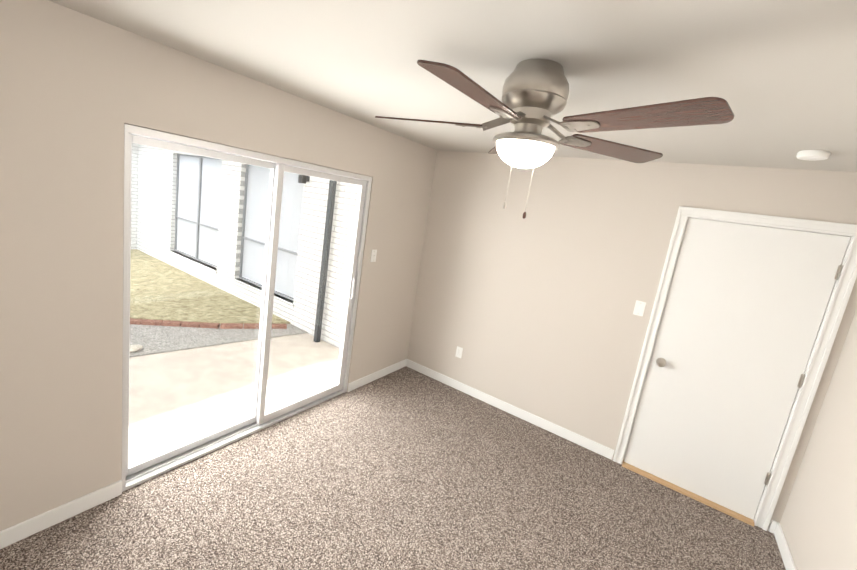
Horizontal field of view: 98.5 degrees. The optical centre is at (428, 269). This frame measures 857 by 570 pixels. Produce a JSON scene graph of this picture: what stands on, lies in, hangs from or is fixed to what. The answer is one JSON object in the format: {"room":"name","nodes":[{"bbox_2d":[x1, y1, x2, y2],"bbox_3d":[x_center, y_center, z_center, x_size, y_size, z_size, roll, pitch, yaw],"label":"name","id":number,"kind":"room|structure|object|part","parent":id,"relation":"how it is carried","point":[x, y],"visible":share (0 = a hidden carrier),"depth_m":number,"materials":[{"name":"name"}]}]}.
{"room":"bedroom","nodes":[
{"label":"bedroom","id":0,"kind":"room"},
{"bbox_2d":[0,0,436,530],"bbox_3d":[-1.192,0.026,2.594,0.150,2.440,4.040,15,12,32],"label":"wall","id":1,"kind":"structure","parent":0,"point":[78,90],"depth_m":1.78,"materials":[{"name":"beige paint"}]},
{"bbox_2d":[0,480,121,548],"bbox_3d":[-2.033,1.266,1.660,0.017,0.090,1.050,15,12,32],"label":"baseboard","id":2,"kind":"structure","parent":1,"relation":"attached to","point":[30,526],"depth_m":1.87,"materials":[{"name":"white wood"}]},
{"bbox_2d":[122,124,371,491],"bbox_3d":[-1.169,0.224,2.689,0.121,2.027,1.736,15,12,32],"label":"sliding patio door","id":3,"kind":"structure","parent":1,"relation":"in","point":[150,467],"depth_m":2.55,"materials":[{"name":"clear glass"}]},
{"bbox_2d":[370,250,376,261],"bbox_3d":[-0.504,-0.127,3.423,0.017,0.116,0.070,15,12,32],"label":"light switch","id":4,"kind":"object","parent":1,"relation":"attached to","point":[373,255],"visible":1,"depth_m":3.42,"materials":[{"name":"white plastic"}]},
{"bbox_2d":[348,359,407,391],"bbox_3d":[-0.514,1.106,3.905,0.017,0.090,0.900,15,12,32],"label":"baseboard","id":5,"kind":"structure","parent":1,"relation":"attached to","point":[369,378],"depth_m":3.86,"materials":[{"name":"white wood"}]},
{"bbox_2d":[0,366,785,569],"bbox_3d":[0.194,1.615,2.156,3.570,0.100,4.680,15,12,32],"label":"floor","id":6,"kind":"structure","parent":0,"point":[405,468],"depth_m":2.35,"materials":[{"name":"carpet"}]},
{"bbox_2d":[49,0,856,171],"bbox_3d":[0.569,-0.861,1.726,3.570,0.100,4.680,15,12,32],"label":"ceiling","id":7,"kind":"structure","parent":0,"point":[779,77],"depth_m":1.40,"materials":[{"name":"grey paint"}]},
{"bbox_2d":[375,59,733,218],"bbox_3d":[0.357,-0.496,1.443,1.277,0.577,1.233,15,12,32],"label":"ceiling fan","id":8,"kind":"object","parent":7,"relation":"hanging from","point":[535,95],"visible":1,"depth_m":1.34,"materials":[{"name":"silver metal"}]},
{"bbox_3d":[0.380,-0.454,1.484,0.228,0.088,0.228,15,12,32],"label":"globe","id":9,"kind":"part","parent":8,"relation":"part of"},
{"bbox_3d":[0.387,-0.497,1.476,0.264,0.577,0.264,15,12,32],"label":"motor","id":10,"kind":"part","parent":8,"relation":"part of","materials":[{"name":"silver metal"}]},
{"bbox_2d":[796,150,830,160],"bbox_3d":[2.055,-0.608,1.973,0.128,0.039,0.128,15,12,32],"label":"smoke detector","id":11,"kind":"object","parent":7,"relation":"attached to","point":[812,155],"visible":1,"depth_m":1.94,"materials":[{"name":"white plastic"}]},
{"bbox_2d":[407,150,856,529],"bbox_3d":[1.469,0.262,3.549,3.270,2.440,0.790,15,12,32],"label":"wall","id":12,"kind":"structure","parent":0,"point":[532,312],"depth_m":3.24,"materials":[{"name":"beige paint"}]},
{"bbox_2d":[455,346,462,357],"bbox_3d":[0.322,0.872,3.886,0.070,0.116,0.008,15,12,32],"label":"electrical outlet","id":13,"kind":"object","parent":12,"relation":"attached to","point":[459,350],"visible":1,"depth_m":3.88,"materials":[{"name":"white plastic"}]},
{"bbox_2d":[408,359,613,459],"bbox_3d":[0.645,1.318,3.696,2.224,0.090,0.013,15,12,32],"label":"baseboard","id":14,"kind":"structure","parent":12,"relation":"attached to","point":[607,452],"depth_m":3.54,"materials":[{"name":"white wood"}]},
{"bbox_2d":[633,300,645,316],"bbox_3d":[1.673,0.309,2.927,0.070,0.116,0.017,15,12,32],"label":"light switch","id":15,"kind":"object","parent":12,"relation":"attached to","point":[639,307],"visible":1,"depth_m":2.93,"materials":[{"name":"white plastic"}]},
{"bbox_2d":[622,460,754,526],"bbox_3d":[1.977,1.699,2.869,0.844,0.020,0.135,15,12,32],"label":"door threshold sill","id":16,"kind":"structure","parent":12,"relation":"attached to","point":[727,511],"depth_m":2.80,"materials":[{"name":"brown wood"}]},
{"bbox_2d":[613,206,856,530],"bbox_3d":[2.151,0.669,2.718,0.988,2.129,0.171,15,12,32],"label":"door frame","id":17,"kind":"structure","parent":12,"relation":"attached to","point":[832,322],"depth_m":2.49,"materials":[{"name":"white wood"}]},
{"bbox_2d":[624,218,850,519],"bbox_3d":[2.109,0.699,2.659,0.846,2.030,0.098,15,12,32],"label":"entry door","id":18,"kind":"structure","parent":12,"relation":"in","point":[743,313],"depth_m":2.64,"materials":[{"name":"painted wood"},{"name":"nickel"}]},
{"bbox_2d":[780,309,856,569],"bbox_3d":[1.776,0.747,1.024,0.150,2.440,4.680,15,12,32],"label":"wall","id":19,"kind":"structure","parent":0,"point":[818,522],"depth_m":2.12,"materials":[{"name":"beige paint"}]},
{"bbox_2d":[768,520,796,569],"bbox_3d":[1.351,1.891,1.006,0.030,0.090,3.740,15,12,32],"label":"baseboard","id":20,"kind":"structure","parent":19,"relation":"attached to","point":[774,527],"depth_m":2.39,"materials":[{"name":"white"}]},
{"label":"outside","id":21,"kind":"structure","parent":0,"visible":0},
{"bbox_2d":[128,333,339,464],"bbox_3d":[-6.219,0.718,2.500,7.650,0.200,9.880,15,12,32],"label":"ground","id":22,"kind":"structure","parent":21,"point":[151,397],"depth_m":3.48,"materials":[{"name":"concrete"}]},
{"bbox_2d":[131,143,138,248],"bbox_3d":[-9.059,-1.667,4.070,0.300,3.080,9.580,15,12,32],"label":"wall","id":23,"kind":"structure","parent":22,"relation":"on","point":[134,192],"depth_m":7.96,"materials":[{"name":"white brick"}]},
{"bbox_2d":[130,318,286,328],"bbox_3d":[-4.653,0.240,5.848,5.554,0.059,1.713,15,12,32],"label":"brick edging","id":24,"kind":"object","parent":22,"relation":"on","point":[214,325],"depth_m":4.66,"materials":[{"name":"red brick"}]},
{"bbox_2d":[129,324,307,356],"bbox_3d":[-5.485,0.367,4.516,5.927,0.017,5.077,15,12,32],"label":"gravel","id":25,"kind":"object","parent":22,"relation":"on","point":[164,341],"depth_m":4.36,"materials":[{"name":"grey gravel"}]},
{"bbox_2d":[130,345,142,352],"bbox_3d":[-3.080,0.819,3.818,0.152,0.056,0.208,15,12,32],"label":"stone","id":26,"kind":"object","parent":25,"relation":"on","point":[133,347],"depth_m":3.79,"materials":[{"name":"beige stone"}]},
{"bbox_2d":[130,249,290,323],"bbox_3d":[-4.680,0.206,6.029,5.547,0.021,1.657,15,12,32],"label":"grass bed","id":27,"kind":"object","parent":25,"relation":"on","point":[235,312],"depth_m":5.56,"materials":[{"name":"plant"}]},
{"bbox_2d":[137,145,357,348],"bbox_3d":[-3.326,-1.111,6.163,7.648,2.980,0.270,15,12,32],"label":"wall","id":28,"kind":"structure","parent":22,"relation":"on","point":[308,311],"depth_m":5.78,"materials":[{"name":"white brick"}]},
{"bbox_2d":[174,154,221,268],"bbox_3d":[-4.165,-1.097,6.708,1.796,1.876,0.050,15,12,32],"label":"window","id":29,"kind":"structure","parent":28,"relation":"attached to","point":[192,196],"depth_m":6.73,"materials":[{"name":"grey"}]},
{"bbox_2d":[239,164,303,300],"bbox_3d":[-2.330,-0.610,5.501,1.536,1.876,0.050,15,12,32],"label":"window","id":30,"kind":"structure","parent":28,"relation":"attached to","point":[295,211],"depth_m":5.55,"materials":[{"name":"grey"}]},
{"bbox_2d":[298,174,309,183],"bbox_3d":[-1.621,-1.188,4.780,0.110,0.140,0.139,15,12,32],"label":"wall lantern","id":31,"kind":"object","parent":28,"relation":"attached to","point":[300,177],"depth_m":4.75,"materials":[{"name":"brown metal"}]},
{"bbox_2d":[313,180,336,342],"bbox_3d":[-1.283,-0.204,4.610,0.060,2.340,0.060,15,12,32],"label":"patio column","id":32,"kind":"structure","parent":22,"relation":"on","point":[321,298],"depth_m":4.60,"materials":[{"name":"grey"}]}
]}

